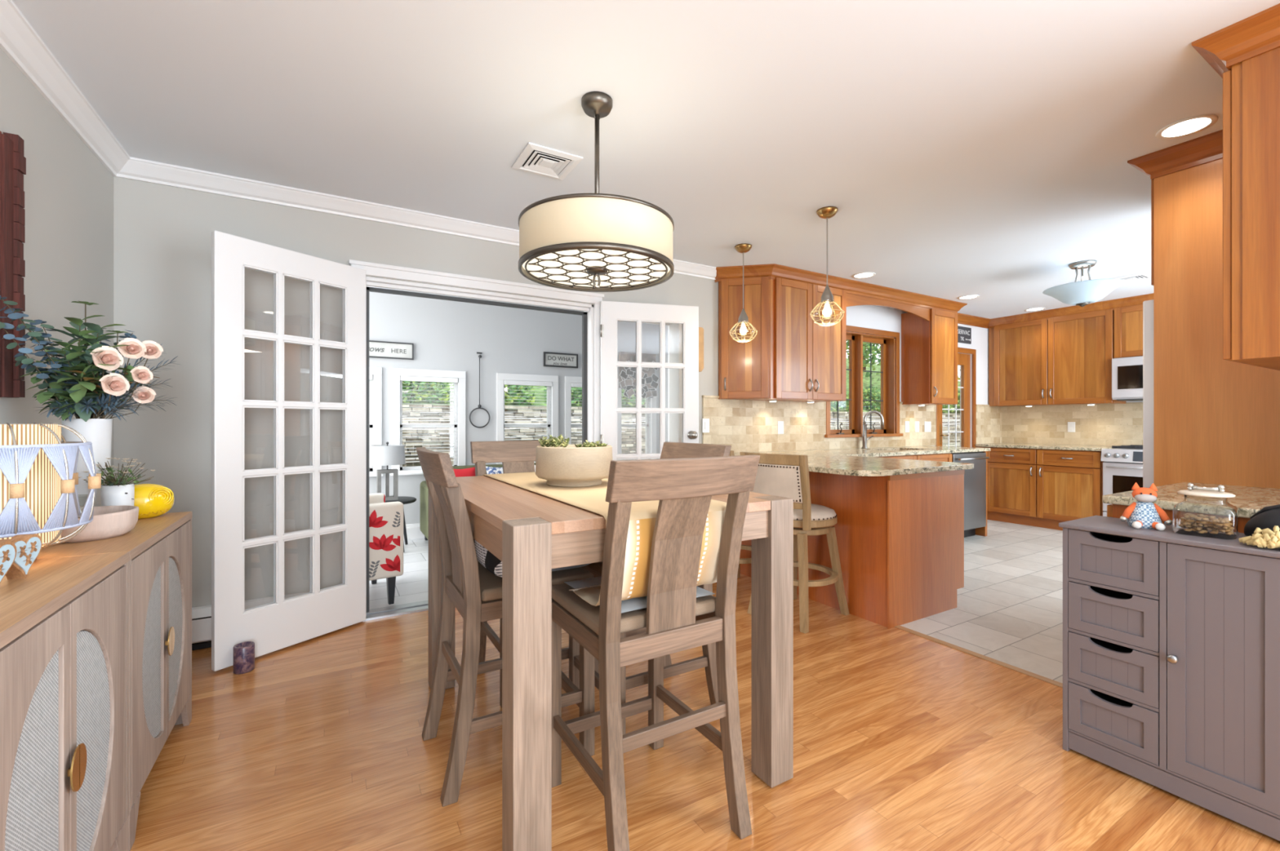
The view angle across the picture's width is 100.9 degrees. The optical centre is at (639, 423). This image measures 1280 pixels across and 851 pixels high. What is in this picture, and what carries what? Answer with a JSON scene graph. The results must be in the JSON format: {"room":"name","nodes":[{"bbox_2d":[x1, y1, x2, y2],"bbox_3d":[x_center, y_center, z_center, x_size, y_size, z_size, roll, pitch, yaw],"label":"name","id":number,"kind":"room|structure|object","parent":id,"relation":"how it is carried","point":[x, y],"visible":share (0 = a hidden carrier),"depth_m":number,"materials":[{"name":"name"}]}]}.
{"room":"dining room","nodes":[
{"label":"dining room","id":0,"kind":"room"},
{"bbox_2d":[0,48,113,494],"bbox_3d":[-1.101,-0.037,-0.029,0.100,2.495,6.260,0,0,-30],"label":"wall","id":1,"kind":"structure","parent":0,"point":[68,245],"depth_m":2.04,"materials":[{"name":"grey paint"}]},
{"bbox_2d":[0,131,26,398],"bbox_3d":[-1.882,-0.509,1.447,0.039,0.858,0.698,0,0,-30],"label":"wall art","id":2,"kind":"object","parent":1,"relation":"attached to","point":[12,160],"visible":0.89,"depth_m":1.71,"materials":[{"name":"red wood"}]},
{"bbox_2d":[0,0,716,279],"bbox_3d":[0.556,-1.244,0.916,3.715,0.082,6.020,0,0,-30],"label":"trim","id":3,"kind":"structure","parent":1,"relation":"attached to","point":[19,41],"depth_m":2.65,"materials":[{"name":"white paint"}]},
{"bbox_2d":[366,285,659,524],"bbox_3d":[-2.045,-0.315,5.631,5.350,3.050,0.153,0,0,-30],"label":"wall","id":4,"kind":"structure","parent":0,"point":[445,335],"depth_m":5.73,"materials":[{"name":"grey paint"}]},
{"bbox_2d":[368,367,382,476],"bbox_3d":[-2.936,-0.015,5.083,0.830,1.080,0.140,0,0,-30],"label":"window","id":5,"kind":"structure","parent":4,"relation":"in","point":[375,373],"depth_m":5.24,"materials":[{"name":"white paint"}]},
{"bbox_2d":[368,340,413,359],"bbox_3d":[-2.639,-0.732,5.219,0.748,0.167,0.023,0,0,-30],"label":"wall sign","id":6,"kind":"object","parent":4,"relation":"attached to","point":[377,349],"visible":0.56,"depth_m":5.30,"materials":[{"name":"white wood"}]},
{"bbox_2d":[390,368,465,475],"bbox_3d":[-2.197,-0.015,5.515,0.740,1.080,0.140,0,0,-30],"label":"window","id":7,"kind":"structure","parent":4,"relation":"in","point":[398,375],"depth_m":5.47,"materials":[{"name":"white paint"}]},
{"bbox_2d":[400,376,457,382],"bbox_3d":[-2.187,-0.454,5.497,0.560,0.048,0.060,0,0,-30],"label":"blind","id":8,"kind":"object","parent":7,"relation":"attached to","point":[415,379],"depth_m":5.48,"materials":[{"name":"white paint"}]},
{"bbox_2d":[496,373,558,464],"bbox_3d":[-1.287,-0.015,6.047,0.740,1.080,0.140,0,0,-30],"label":"window","id":9,"kind":"structure","parent":4,"relation":"in","point":[503,379],"depth_m":6.02,"materials":[{"name":"white paint"}]},
{"bbox_2d":[503,380,551,386],"bbox_3d":[-1.276,-0.454,6.030,0.560,0.048,0.060,0,0,-30],"label":"blind","id":10,"kind":"object","parent":9,"relation":"attached to","point":[526,383],"depth_m":6.01,"materials":[{"name":"white paint"}]},
{"bbox_2d":[543,351,577,368],"bbox_3d":[-0.929,-0.742,6.218,0.426,0.167,0.023,0,0,-30],"label":"wall sign","id":11,"kind":"object","parent":4,"relation":"attached to","point":[550,359],"visible":1,"depth_m":6.21,"materials":[{"name":"white wood"}]},
{"bbox_2d":[564,376,582,444],"bbox_3d":[-0.605,-0.015,6.446,0.710,1.080,0.140,0,0,-30],"label":"window","id":12,"kind":"structure","parent":4,"relation":"in","point":[571,382],"depth_m":6.27,"materials":[{"name":"white paint"}]},
{"bbox_2d":[617,378,656,460],"bbox_3d":[-0.061,-0.015,6.763,0.610,1.080,0.140,0,0,-30],"label":"window","id":13,"kind":"structure","parent":4,"relation":"in","point":[653,401],"depth_m":6.84,"materials":[{"name":"white paint"}]},
{"bbox_2d":[618,351,659,399],"bbox_3d":[-0.013,-0.595,6.702,0.589,0.589,0.065,0,0,-30],"label":"photo collage","id":14,"kind":"object","parent":4,"relation":"attached to","point":[627,375],"visible":0.74,"depth_m":6.67,"materials":[{"name":"grey paper"}]},
{"bbox_2d":[113,176,988,608],"bbox_3d":[1.001,-0.037,4.743,8.345,2.495,0.140,0,0,-30],"label":"wall","id":15,"kind":"structure","parent":0,"point":[162,233],"depth_m":2.87,"materials":[{"name":"grey paint"}]},
{"bbox_2d":[191,591,309,650],"bbox_3d":[-2.107,1.053,2.808,0.985,0.206,0.062,0,0,-30],"label":"baseboard heater","id":16,"kind":"object","parent":15,"relation":"attached to","point":[201,615],"visible":0.02,"depth_m":2.71,"materials":[{"name":"white paint"}]},
{"bbox_2d":[211,230,365,671],"bbox_3d":[-1.791,0.128,2.768,0.046,2.040,0.744,0,0,29],"label":"door","id":17,"kind":"structure","parent":15,"relation":"in","point":[281,624],"depth_m":2.68,"materials":[{"name":"white paint"}]},
{"bbox_2d":[364,600,428,621],"bbox_3d":[-1.016,1.162,3.547,1.505,0.036,0.170,0,0,-30],"label":"trim","id":18,"kind":"structure","parent":15,"relation":"attached to","point":[414,607],"depth_m":3.25,"materials":[{"name":"white wood"}]},
{"bbox_2d":[348,259,604,617],"bbox_3d":[-1.013,0.106,3.547,1.650,2.108,0.172,0,0,-30],"label":"trim","id":19,"kind":"structure","parent":15,"relation":"attached to","point":[374,269],"depth_m":3.56,"materials":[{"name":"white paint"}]},
{"bbox_2d":[600,301,698,460],"bbox_3d":[0.075,0.128,3.953,0.756,2.036,0.188,0,0,-14],"label":"door","id":20,"kind":"structure","parent":15,"relation":"in","point":[611,312],"depth_m":3.92,"materials":[{"name":"white paint"}]},
{"bbox_2d":[718,276,773,399],"bbox_3d":[0.875,-0.704,4.398,0.331,1.003,0.305,0,0,-30],"label":"upper cabinet","id":21,"kind":"object","parent":15,"relation":"attached to","point":[745,369],"visible":0.99,"depth_m":4.37,"materials":[{"name":"brown wood"}]},
{"bbox_2d":[754,277,846,402],"bbox_3d":[1.416,-0.704,4.683,0.890,1.003,0.358,0,0,-30],"label":"upper cabinet","id":22,"kind":"object","parent":15,"relation":"attached to","point":[810,358],"visible":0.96,"depth_m":4.53,"materials":[{"name":"red wood"}]},
{"bbox_2d":[846,293,929,321],"bbox_3d":[2.421,-1.130,5.138,1.305,0.150,0.020,0,0,-30],"label":"valance","id":23,"kind":"object","parent":22,"relation":"attached to","point":[852,300],"visible":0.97,"depth_m":5.11,"materials":[{"name":"brown wood"}]},
{"bbox_2d":[702,397,936,453],"bbox_3d":[1.950,0.021,5.210,3.315,0.467,0.012,0,0,-30],"label":"backsplash","id":24,"kind":"structure","parent":15,"relation":"attached to","point":[744,425],"depth_m":4.85,"materials":[{"name":"tile"}]},
{"bbox_2d":[824,325,902,437],"bbox_3d":[2.269,-0.417,5.452,1.190,1.115,0.175,0,0,-30],"label":"window","id":25,"kind":"structure","parent":15,"relation":"in","point":[855,340],"depth_m":5.49,"materials":[{"name":"brown wood"}]},
{"bbox_2d":[837,368,851,429],"bbox_3d":[2.013,-0.398,5.376,0.400,0.925,0.008,0,0,-30],"label":"window pane","id":26,"kind":"object","parent":25,"relation":"attached to","point":[850,370],"depth_m":5.48,"materials":[{"name":"clear glass"}]},
{"bbox_2d":[862,342,883,429],"bbox_3d":[2.462,-0.398,5.638,0.400,0.925,0.008,0,0,-30],"label":"window pane","id":27,"kind":"object","parent":25,"relation":"attached to","point":[882,344],"depth_m":5.71,"materials":[{"name":"clear glass"}]},
{"bbox_2d":[901,308,957,405],"bbox_3d":[3.138,-0.694,5.695,0.495,0.983,0.370,0,0,-30],"label":"upper cabinet","id":28,"kind":"object","parent":15,"relation":"attached to","point":[929,349],"visible":0.98,"depth_m":5.58,"materials":[{"name":"red wood"}]},
{"bbox_2d":[715,263,1153,328],"bbox_3d":[3.080,-1.235,4.447,4.374,0.100,2.470,0,0,-30],"label":"trim","id":29,"kind":"structure","parent":15,"relation":"attached to","point":[772,271],"depth_m":5.19,"materials":[{"name":"brown wood"}]},
{"bbox_2d":[935,347,976,447],"bbox_3d":[3.733,0.130,6.268,0.830,2.060,0.103,0,0,-30],"label":"door","id":30,"kind":"structure","parent":15,"relation":"in","point":[963,360],"depth_m":6.41,"materials":[{"name":"brown wood"}]},
{"bbox_2d":[942,386,963,447],"bbox_3d":[3.716,0.105,6.287,0.460,1.610,0.007,0,0,-30],"label":"grille","id":31,"kind":"object","parent":30,"relation":"attached to","point":[962,388],"depth_m":6.39,"materials":[{"name":"white paint"}]},
{"bbox_2d":[976,405,1001,444],"bbox_3d":[4.370,0.474,6.624,0.630,1.372,0.012,0,0,-30],"label":"backsplash","id":32,"kind":"structure","parent":15,"relation":"attached to","point":[988,419],"depth_m":6.62,"materials":[{"name":"tile"}]},
{"bbox_2d":[12,0,1279,319],"bbox_3d":[2.545,-1.335,2.101,8.545,0.100,6.260,0,0,-30],"label":"ceiling","id":33,"kind":"structure","parent":0,"point":[984,148],"depth_m":2.14,"materials":[{"name":"white paint"}]},
{"bbox_2d":[511,142,582,180],"bbox_3d":[-0.459,-1.278,2.599,0.270,0.014,0.270,0,0,-30],"label":"ceiling vent","id":34,"kind":"object","parent":33,"relation":"in","point":[536,159],"visible":1,"depth_m":2.58,"materials":[{"name":"white metal"}]},
{"bbox_2d":[518,91,674,292],"bbox_3d":[-0.171,-0.911,2.106,0.612,0.746,0.612,0,0,-43],"label":"drum chandelier","id":35,"kind":"object","parent":33,"relation":"hanging from","point":[596,242],"visible":1,"depth_m":1.91,"materials":[{"name":"beige fabric"}]},
{"bbox_2d":[524,248,667,289],"bbox_3d":[-0.171,-0.606,2.106,0.564,0.007,0.564,0,0,-30],"label":"grille","id":36,"kind":"object","parent":35,"relation":"attached to","point":[561,268],"depth_m":2.09,"materials":[{"name":"brown metal"}]},
{"bbox_2d":[522,248,670,287],"bbox_3d":[-0.171,-0.620,2.106,0.584,0.003,0.584,0,0,-30],"label":"diffuser","id":37,"kind":"object","parent":35,"relation":"attached to","point":[567,268],"depth_m":2.08,"materials":[{"name":"beige"}]},
{"bbox_2d":[728,243,757,342],"bbox_3d":[0.750,-0.938,3.838,0.200,0.693,0.200,0,0,-30],"label":"cage pendant","id":38,"kind":"object","parent":33,"relation":"hanging from","point":[743,248],"visible":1,"depth_m":3.82,"materials":[{"name":"gold metal"}]},
{"bbox_2d":[809,206,844,326],"bbox_3d":[1.129,-0.938,3.191,0.200,0.693,0.200,0,0,-30],"label":"cage pendant","id":39,"kind":"object","parent":33,"relation":"hanging from","point":[827,212],"visible":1,"depth_m":3.17,"materials":[{"name":"gold metal"}]},
{"bbox_2d":[1042,260,1125,306],"bbox_3d":[3.554,-1.109,4.245,0.512,0.349,0.512,0,0,-30],"label":"ceiling light","id":40,"kind":"object","parent":33,"relation":"attached to","point":[1082,293],"visible":1,"depth_m":4.16,"materials":[{"name":"white glass"}]},
{"bbox_2d":[1155,114,1217,139],"bbox_3d":[2.367,-1.282,2.292,0.190,0.006,0.190,0,0,-30],"label":"recessed light","id":41,"kind":"object","parent":33,"relation":"in","point":[1192,125],"visible":1,"depth_m":2.29,"materials":[{"name":"white plastic"}]},
{"bbox_2d":[1127,3,1279,180],"bbox_3d":[2.533,-1.235,2.372,0.490,0.100,2.068,0,0,36],"label":"trim","id":42,"kind":"structure","parent":33,"relation":"attached to","point":[1259,33],"depth_m":1.77,"materials":[{"name":"brown wood"}]},
{"bbox_2d":[130,520,1279,850],"bbox_3d":[1.672,1.198,2.917,9.030,0.084,8.350,0,0,-30],"label":"floor","id":43,"kind":"structure","parent":0,"point":[904,741],"depth_m":1.84,"materials":[{"name":"brown wood"}]},
{"bbox_2d":[0,551,129,850],"bbox_3d":[-1.363,0.752,1.003,0.429,0.815,0.741,0,0,-30],"label":"sideboard","id":44,"kind":"object","parent":43,"relation":"on","point":[64,625],"visible":0.99,"depth_m":1.10,"materials":[{"name":"brown wood"}]},
{"bbox_2d":[0,541,17,582],"bbox_3d":[-1.320,0.295,1.072,0.038,0.098,0.109,0,0,-20],"label":"heart decoration","id":45,"kind":"object","parent":44,"relation":"on","point":[8,551],"visible":1,"depth_m":1.10,"materials":[{"name":"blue wood"}]},
{"bbox_2d":[0,549,9,576],"bbox_3d":[-1.306,0.288,1.077,0.008,0.050,0.062,0,0,-20],"label":"flower","id":46,"kind":"object","parent":45,"relation":"on","point":[4,553],"depth_m":1.09,"materials":[{"name":"brown wood"}]},
{"bbox_2d":[0,533,42,580],"bbox_3d":[-1.373,0.298,1.169,0.038,0.093,0.104,0,0,-20],"label":"heart decoration","id":47,"kind":"object","parent":44,"relation":"on","point":[28,547],"visible":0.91,"depth_m":1.17,"materials":[{"name":"brown wood"}]},
{"bbox_2d":[17,541,37,565],"bbox_3d":[-1.359,0.291,1.174,0.008,0.049,0.060,0,0,-20],"label":"flower","id":48,"kind":"object","parent":47,"relation":"on","point":[27,550],"depth_m":1.17,"materials":[{"name":"brown wood"}]},
{"bbox_2d":[0,422,101,561],"bbox_3d":[-1.560,0.173,1.283,0.366,0.344,0.366,0,0,-30],"label":"table lamp","id":49,"kind":"object","parent":44,"relation":"on","point":[37,467],"visible":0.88,"depth_m":1.27,"materials":[{"name":"multicoloured wood"}]},
{"bbox_2d":[36,511,192,850],"bbox_3d":[-1.739,0.752,1.646,0.429,0.815,0.741,0,0,-30],"label":"sideboard","id":50,"kind":"object","parent":43,"relation":"on","point":[159,548],"visible":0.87,"depth_m":1.66,"materials":[{"name":"brown wood"}]},
{"bbox_2d":[61,418,112,506],"bbox_3d":[-1.879,0.165,1.798,0.122,0.360,0.122,0,0,-30],"label":"vase","id":51,"kind":"object","parent":50,"relation":"on","point":[98,432],"visible":0.43,"depth_m":1.77,"materials":[{"name":"white ceramic"}]},
{"bbox_2d":[0,295,179,422],"bbox_3d":[-1.807,-0.167,1.760,0.368,0.485,0.367,0,0,-30],"label":"bouquet","id":52,"kind":"object","parent":51,"relation":"in","point":[86,393],"visible":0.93,"depth_m":1.74,"materials":[{"name":"green plant"}]},
{"bbox_2d":[59,505,138,543],"bbox_3d":[-1.671,0.306,1.601,0.219,0.078,0.236,0,0,-30],"label":"wooden bowl","id":53,"kind":"object","parent":50,"relation":"on","point":[108,522],"visible":0.65,"depth_m":1.57,"materials":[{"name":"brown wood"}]},
{"bbox_2d":[78,457,155,506],"bbox_3d":[-1.754,0.230,1.773,0.181,0.230,0.197,0,0,-6],"label":"flower pot","id":54,"kind":"object","parent":50,"relation":"on","point":[115,493],"visible":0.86,"depth_m":1.75,"materials":[{"name":"white ceramic"}]},
{"bbox_2d":[133,484,174,519],"bbox_3d":[-1.807,0.282,1.919,0.118,0.125,0.176,0,0,35],"label":"ornament","id":55,"kind":"object","parent":50,"relation":"on","point":[153,500],"visible":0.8,"depth_m":1.91,"materials":[{"name":"yellow ceramic"}]},
{"bbox_2d":[232,641,254,674],"bbox_3d":[-1.855,1.099,2.477,0.082,0.122,0.082,0,0,-30],"label":"candle holder","id":56,"kind":"object","parent":43,"relation":"on","point":[243,653],"visible":1,"depth_m":2.45,"materials":[{"name":"purple ceramic"}]},
{"bbox_2d":[368,493,403,604],"bbox_3d":[-2.047,0.705,3.478,0.780,0.950,0.641,0,0,-37],"label":"armchair","id":57,"kind":"object","parent":43,"relation":"on","point":[385,519],"visible":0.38,"depth_m":3.40,"materials":[{"name":"beige fabric"}]},
{"bbox_2d":[385,496,416,552],"bbox_3d":[-2.306,0.943,4.929,0.408,0.467,0.402,0,0,-30],"label":"side table","id":58,"kind":"object","parent":43,"relation":"on","point":[404,500],"visible":0.33,"depth_m":5.01,"materials":[{"name":"black paint"}]},
{"bbox_2d":[368,442,405,501],"bbox_3d":[-2.336,0.442,4.889,0.310,0.537,0.310,0,0,-30],"label":"table lamp","id":59,"kind":"object","parent":58,"relation":"on","point":[387,455],"visible":0.98,"depth_m":4.81,"materials":[{"name":"white fabric"}]},
{"bbox_2d":[420,462,535,540],"bbox_3d":[-1.275,0.812,5.452,1.760,0.735,0.840,0,0,-30],"label":"sofa","id":60,"kind":"object","parent":43,"relation":"on","point":[424,488],"visible":0.07,"depth_m":5.11,"materials":[{"name":"green fabric"}]},
{"bbox_2d":[415,447,594,807],"bbox_3d":[-0.498,0.625,1.898,0.549,1.070,0.458,0,0,-30],"label":"dining chair","id":61,"kind":"object","parent":43,"relation":"on","point":[466,583],"visible":0.73,"depth_m":1.70,"materials":[{"name":"brown wood"}]},
{"bbox_2d":[473,538,502,577],"bbox_3d":[-0.525,0.404,1.865,0.130,0.218,0.380,0,0,-30],"label":"throw pillow","id":62,"kind":"object","parent":61,"relation":"on","point":[491,562],"visible":0.1,"depth_m":1.73,"materials":[{"name":"fabric"}]},
{"bbox_2d":[470,440,599,707],"bbox_3d":[-0.504,0.625,2.479,0.458,1.070,0.549,0,0,-30],"label":"dining chair","id":63,"kind":"object","parent":43,"relation":"on","point":[515,456],"visible":0.21,"depth_m":2.60,"materials":[{"name":"brown wood"}]},
{"bbox_2d":[428,475,793,850],"bbox_3d":[-0.221,0.703,2.032,0.926,0.915,1.268,0,0,-30],"label":"dining table","id":64,"kind":"object","parent":43,"relation":"on","point":[532,535],"visible":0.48,"depth_m":1.39,"materials":[{"name":"brown wood"}]},
{"bbox_2d":[483,471,726,606],"bbox_3d":[-0.232,0.368,2.024,0.422,0.259,1.294,0,0,-30],"label":"table runner","id":65,"kind":"object","parent":64,"relation":"on","point":[643,514],"visible":0.46,"depth_m":1.54,"materials":[{"name":"fabric"}]},
{"bbox_2d":[535,444,612,487],"bbox_3d":[-0.257,0.164,2.068,0.300,0.150,0.300,0,0,-30],"label":"bowl","id":66,"kind":"object","parent":65,"relation":"on","point":[570,466],"visible":0.91,"depth_m":1.94,"materials":[{"name":"beige ceramic"}]},
{"bbox_2d":[538,434,569,447],"bbox_3d":[-0.332,0.070,2.059,0.128,0.055,0.133,0,0,-30],"label":"succulent","id":67,"kind":"object","parent":66,"relation":"on","point":[554,442],"visible":0.98,"depth_m":2.05,"materials":[{"name":"green plant"}]},
{"bbox_2d":[568,442,731,735],"bbox_3d":[0.036,0.625,2.204,0.549,1.070,0.458,0,0,-30],"label":"dining chair","id":68,"kind":"object","parent":43,"relation":"on","point":[669,450],"visible":0.13,"depth_m":2.12,"materials":[{"name":"brown wood"}]},
{"bbox_2d":[551,454,759,850],"bbox_3d":[0.014,0.625,1.588,0.458,1.070,0.549,0,0,-30],"label":"dining chair","id":69,"kind":"object","parent":43,"relation":"on","point":[684,488],"visible":0.93,"depth_m":1.44,"materials":[{"name":"brown wood"}]},
{"bbox_2d":[564,576,715,613],"bbox_3d":[-0.009,0.514,1.651,0.350,0.025,0.340,0,0,-30],"label":"seat cushion","id":70,"kind":"object","parent":69,"relation":"on","point":[636,603],"visible":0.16,"depth_m":1.58,"materials":[{"name":"grey fabric"}]},
{"bbox_2d":[739,452,848,633],"bbox_3d":[0.936,0.667,3.193,0.532,0.985,0.456,0,0,-39],"label":"bar stool","id":71,"kind":"object","parent":43,"relation":"on","point":[787,476],"visible":0.53,"depth_m":3.01,"materials":[{"name":"beige fabric"}]},
{"bbox_2d":[739,470,964,629],"bbox_3d":[1.322,0.724,3.877,0.765,0.873,1.638,0,0,-30],"label":"base cabinet","id":72,"kind":"object","parent":43,"relation":"on","point":[900,538],"visible":0.69,"depth_m":3.17,"materials":[{"name":"red wood"}]},
{"bbox_2d":[875,453,951,462],"bbox_3d":[2.143,0.724,4.930,1.675,0.873,0.662,0,0,-30],"label":"base cabinet","id":73,"kind":"object","parent":43,"relation":"on","point":[947,457],"visible":0.08,"depth_m":4.90,"materials":[{"name":"brown wood"}]},
{"bbox_2d":[733,445,990,476],"bbox_3d":[2.233,0.271,4.378,3.395,0.031,1.707,0,0,-30],"label":"countertop","id":74,"kind":"structure","parent":73,"relation":"on","point":[860,462],"depth_m":3.53,"materials":[{"name":"stone"}]},
{"bbox_2d":[950,451,989,537],"bbox_3d":[3.131,0.724,5.498,0.595,0.872,0.677,0,0,-30],"label":"dishwasher","id":75,"kind":"object","parent":43,"relation":"on","point":[975,480],"visible":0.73,"depth_m":5.29,"materials":[{"name":"silver metal"}]},
{"bbox_2d":[976,446,1103,530],"bbox_3d":[4.655,0.724,6.069,0.672,0.872,1.232,0,0,-30],"label":"base cabinet","id":76,"kind":"object","parent":43,"relation":"on","point":[1042,488],"visible":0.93,"depth_m":5.83,"materials":[{"name":"brown wood"}]},
{"bbox_2d":[975,443,1115,451],"bbox_3d":[4.668,0.271,6.071,0.647,0.031,1.228,0,0,-30],"label":"countertop","id":77,"kind":"structure","parent":76,"relation":"on","point":[1091,448],"depth_m":5.93,"materials":[{"name":"stone"}]},
{"bbox_2d":[1100,444,1142,516],"bbox_3d":[5.144,0.695,5.195,0.707,0.930,0.756,0,0,-30],"label":"range","id":78,"kind":"object","parent":43,"relation":"on","point":[1122,465],"visible":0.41,"depth_m":5.24,"materials":[{"name":"silver metal"}]},
{"bbox_2d":[1102,462,1142,511],"bbox_3d":[4.877,0.642,5.040,0.090,0.495,0.742,0,0,-30],"label":"oven","id":79,"kind":"object","parent":78,"relation":"in","point":[1117,477],"depth_m":5.24,"materials":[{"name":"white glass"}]},
{"bbox_2d":[1142,299,1153,488],"bbox_3d":[3.066,0.265,2.523,0.900,1.770,0.842,0,0,-30],"label":"refrigerator","id":80,"kind":"object","parent":43,"relation":"on","point":[1148,306],"visible":0.09,"depth_m":2.60,"materials":[{"name":"silver metal"}]},
{"bbox_2d":[1058,515,1279,841],"bbox_3d":[1.750,0.757,1.718,0.324,0.806,0.546,0,0,-30],"label":"storage cabinet","id":81,"kind":"object","parent":43,"relation":"on","point":[1171,640],"visible":1,"depth_m":1.62,"materials":[{"name":"grey paint"}]},
{"bbox_2d":[1119,482,1172,530],"bbox_3d":[1.712,0.279,1.788,0.122,0.150,0.117,0,0,-17],"label":"plush toy","id":82,"kind":"object","parent":81,"relation":"on","point":[1143,513],"visible":0.98,"depth_m":1.78,"materials":[{"name":"orange fabric"}]},
{"bbox_2d":[1172,483,1239,539],"bbox_3d":[1.802,0.274,1.684,0.138,0.161,0.138,0,0,-38],"label":"jar","id":83,"kind":"object","parent":81,"relation":"on","point":[1216,492],"visible":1,"depth_m":1.67,"materials":[{"name":"clear glass"}]},
{"bbox_2d":[1178,513,1234,535],"bbox_3d":[1.803,0.322,1.684,0.127,0.052,0.122,0,0,-38],"label":"biscuits","id":84,"kind":"object","parent":83,"relation":"in","point":[1193,522],"visible":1,"depth_m":1.66,"materials":[{"name":"beige food"}]},
{"bbox_2d":[1238,525,1279,549],"bbox_3d":[1.790,0.320,1.490,0.114,0.060,0.114,0,0,19],"label":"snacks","id":85,"kind":"object","parent":81,"relation":"on","point":[1264,538],"visible":1,"depth_m":1.49,"materials":[{"name":"yellow food"}]},
{"bbox_2d":[1244,504,1279,536],"bbox_3d":[1.914,0.296,1.577,0.077,0.115,0.181,0,0,-14],"label":"bowl","id":86,"kind":"object","parent":81,"relation":"on","point":[1268,517],"visible":0.77,"depth_m":1.60,"materials":[{"name":"black ceramic"}]},
{"bbox_2d":[1106,504,1250,533],"bbox_3d":[2.320,0.734,1.985,0.869,0.852,0.684,0,0,-30],"label":"base cabinet","id":87,"kind":"object","parent":43,"relation":"on","point":[1116,511],"visible":0.1,"depth_m":1.85,"materials":[{"name":"red wood"}]},
{"bbox_2d":[1102,482,1279,518],"bbox_3d":[2.317,0.290,1.966,0.894,0.031,0.653,0,0,-30],"label":"countertop","id":88,"kind":"structure","parent":87,"relation":"on","point":[1249,500],"depth_m":1.92,"materials":[{"name":"stone"}]},
{"bbox_2d":[1153,158,1279,488],"bbox_3d":[2.687,-0.022,2.240,0.020,2.365,0.753,0,0,-30],"label":"panel","id":89,"kind":"object","parent":43,"relation":"on","point":[1216,420],"visible":0.56,"depth_m":2.42,"materials":[{"name":"brown wood"}]},
{"bbox_2d":[1013,400,1142,446],"bbox_3d":[5.535,-0.037,5.354,0.100,2.495,3.660,0,0,-30],"label":"wall","id":90,"kind":"structure","parent":0,"point":[1126,401],"depth_m":5.65,"materials":[{"name":"white paint"}]},
{"bbox_2d":[988,309,1126,406],"bbox_3d":[4.787,-0.709,6.151,0.384,0.993,1.221,0,0,-30],"label":"upper cabinet","id":91,"kind":"object","parent":90,"relation":"attached to","point":[1064,360],"visible":1,"depth_m":6.01,"materials":[{"name":"brown wood"}]},
{"bbox_2d":[1001,402,1142,446],"bbox_3d":[5.298,0.017,5.649,0.012,0.477,2.608,0,0,-30],"label":"backsplash","id":92,"kind":"structure","parent":90,"relation":"attached to","point":[1098,424],"depth_m":6.09,"materials":[{"name":"tile"}]},
{"bbox_2d":[1114,304,1142,358],"bbox_3d":[5.304,-0.942,5.301,0.350,0.527,0.762,0,0,-30],"label":"upper cabinet","id":93,"kind":"object","parent":90,"relation":"attached to","point":[1128,321],"visible":0.31,"depth_m":5.44,"materials":[{"name":"brown wood"}]},
{"bbox_2d":[1111,355,1142,401],"bbox_3d":[5.270,-0.456,5.282,0.405,0.439,0.753,0,0,-30],"label":"microwave","id":94,"kind":"object","parent":93,"relation":"attached to","point":[1126,372],"visible":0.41,"depth_m":5.39,"materials":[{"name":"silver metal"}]},
{"bbox_3d":[4.302,-0.037,2.676,4.930,2.495,0.120,0,0,-30],"label":"wall","id":95,"kind":"structure","parent":0,"visible":0},
{"bbox_2d":[1222,47,1279,370],"bbox_3d":[2.400,-0.708,1.856,0.861,0.995,0.380,0,0,-30],"label":"upper cabinet","id":96,"kind":"object","parent":95,"relation":"attached to","point":[1251,89],"visible":1,"depth_m":1.72,"materials":[{"name":"brown wood"}]},
{"label":"outside","id":97,"kind":"structure","parent":0,"visible":0},
{"bbox_2d":[402,358,959,414],"bbox_3d":[-4.787,-5.100,28.012,44.000,9.820,34.000,0,0,-30],"label":"hillside","id":98,"kind":"structure","parent":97,"point":[866,380],"depth_m":11.87,"materials":[{"name":"green plant"}]},
{"bbox_2d":[402,381,452,404],"bbox_3d":[-4.171,-0.732,9.565,1.485,0.845,1.028,0,0,-30],"label":"shrub","id":99,"kind":"object","parent":98,"relation":"on","point":[433,390],"visible":0.32,"depth_m":9.44,"materials":[{"name":"green plant"}]},
{"bbox_2d":[504,385,535,405],"bbox_3d":[-2.773,-0.732,10.382,1.485,0.845,1.028,0,0,-30],"label":"shrub","id":100,"kind":"object","parent":98,"relation":"on","point":[512,390],"visible":0.23,"depth_m":10.30,"materials":[{"name":"green plant"}]},
{"bbox_2d":[846,340,880,382],"bbox_3d":[7.607,-3.661,18.719,3.701,6.084,3.811,0,0,32],"label":"tree","id":101,"kind":"object","parent":98,"relation":"on","point":[866,353],"visible":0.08,"depth_m":18.56,"materials":[{"name":"green plant"}]},
{"bbox_2d":[862,386,880,411],"bbox_3d":[7.018,-0.732,16.103,1.485,0.845,1.028,0,0,-30],"label":"shrub","id":102,"kind":"object","parent":98,"relation":"on","point":[875,396],"visible":0.48,"depth_m":15.82,"materials":[{"name":"green plant"}]},
{"bbox_3d":[4.623,1.460,11.909,48.000,0.100,3.500,0,0,-30],"label":"ground","id":103,"kind":"structure","parent":0,"visible":0},
{"bbox_2d":[402,404,959,466],"bbox_3d":[4.980,0.551,13.838,30.955,1.718,0.370,0,0,-30],"label":"stone wall","id":104,"kind":"structure","parent":103,"relation":"on","point":[628,435],"depth_m":9.55,"materials":[{"name":"grey stone"}]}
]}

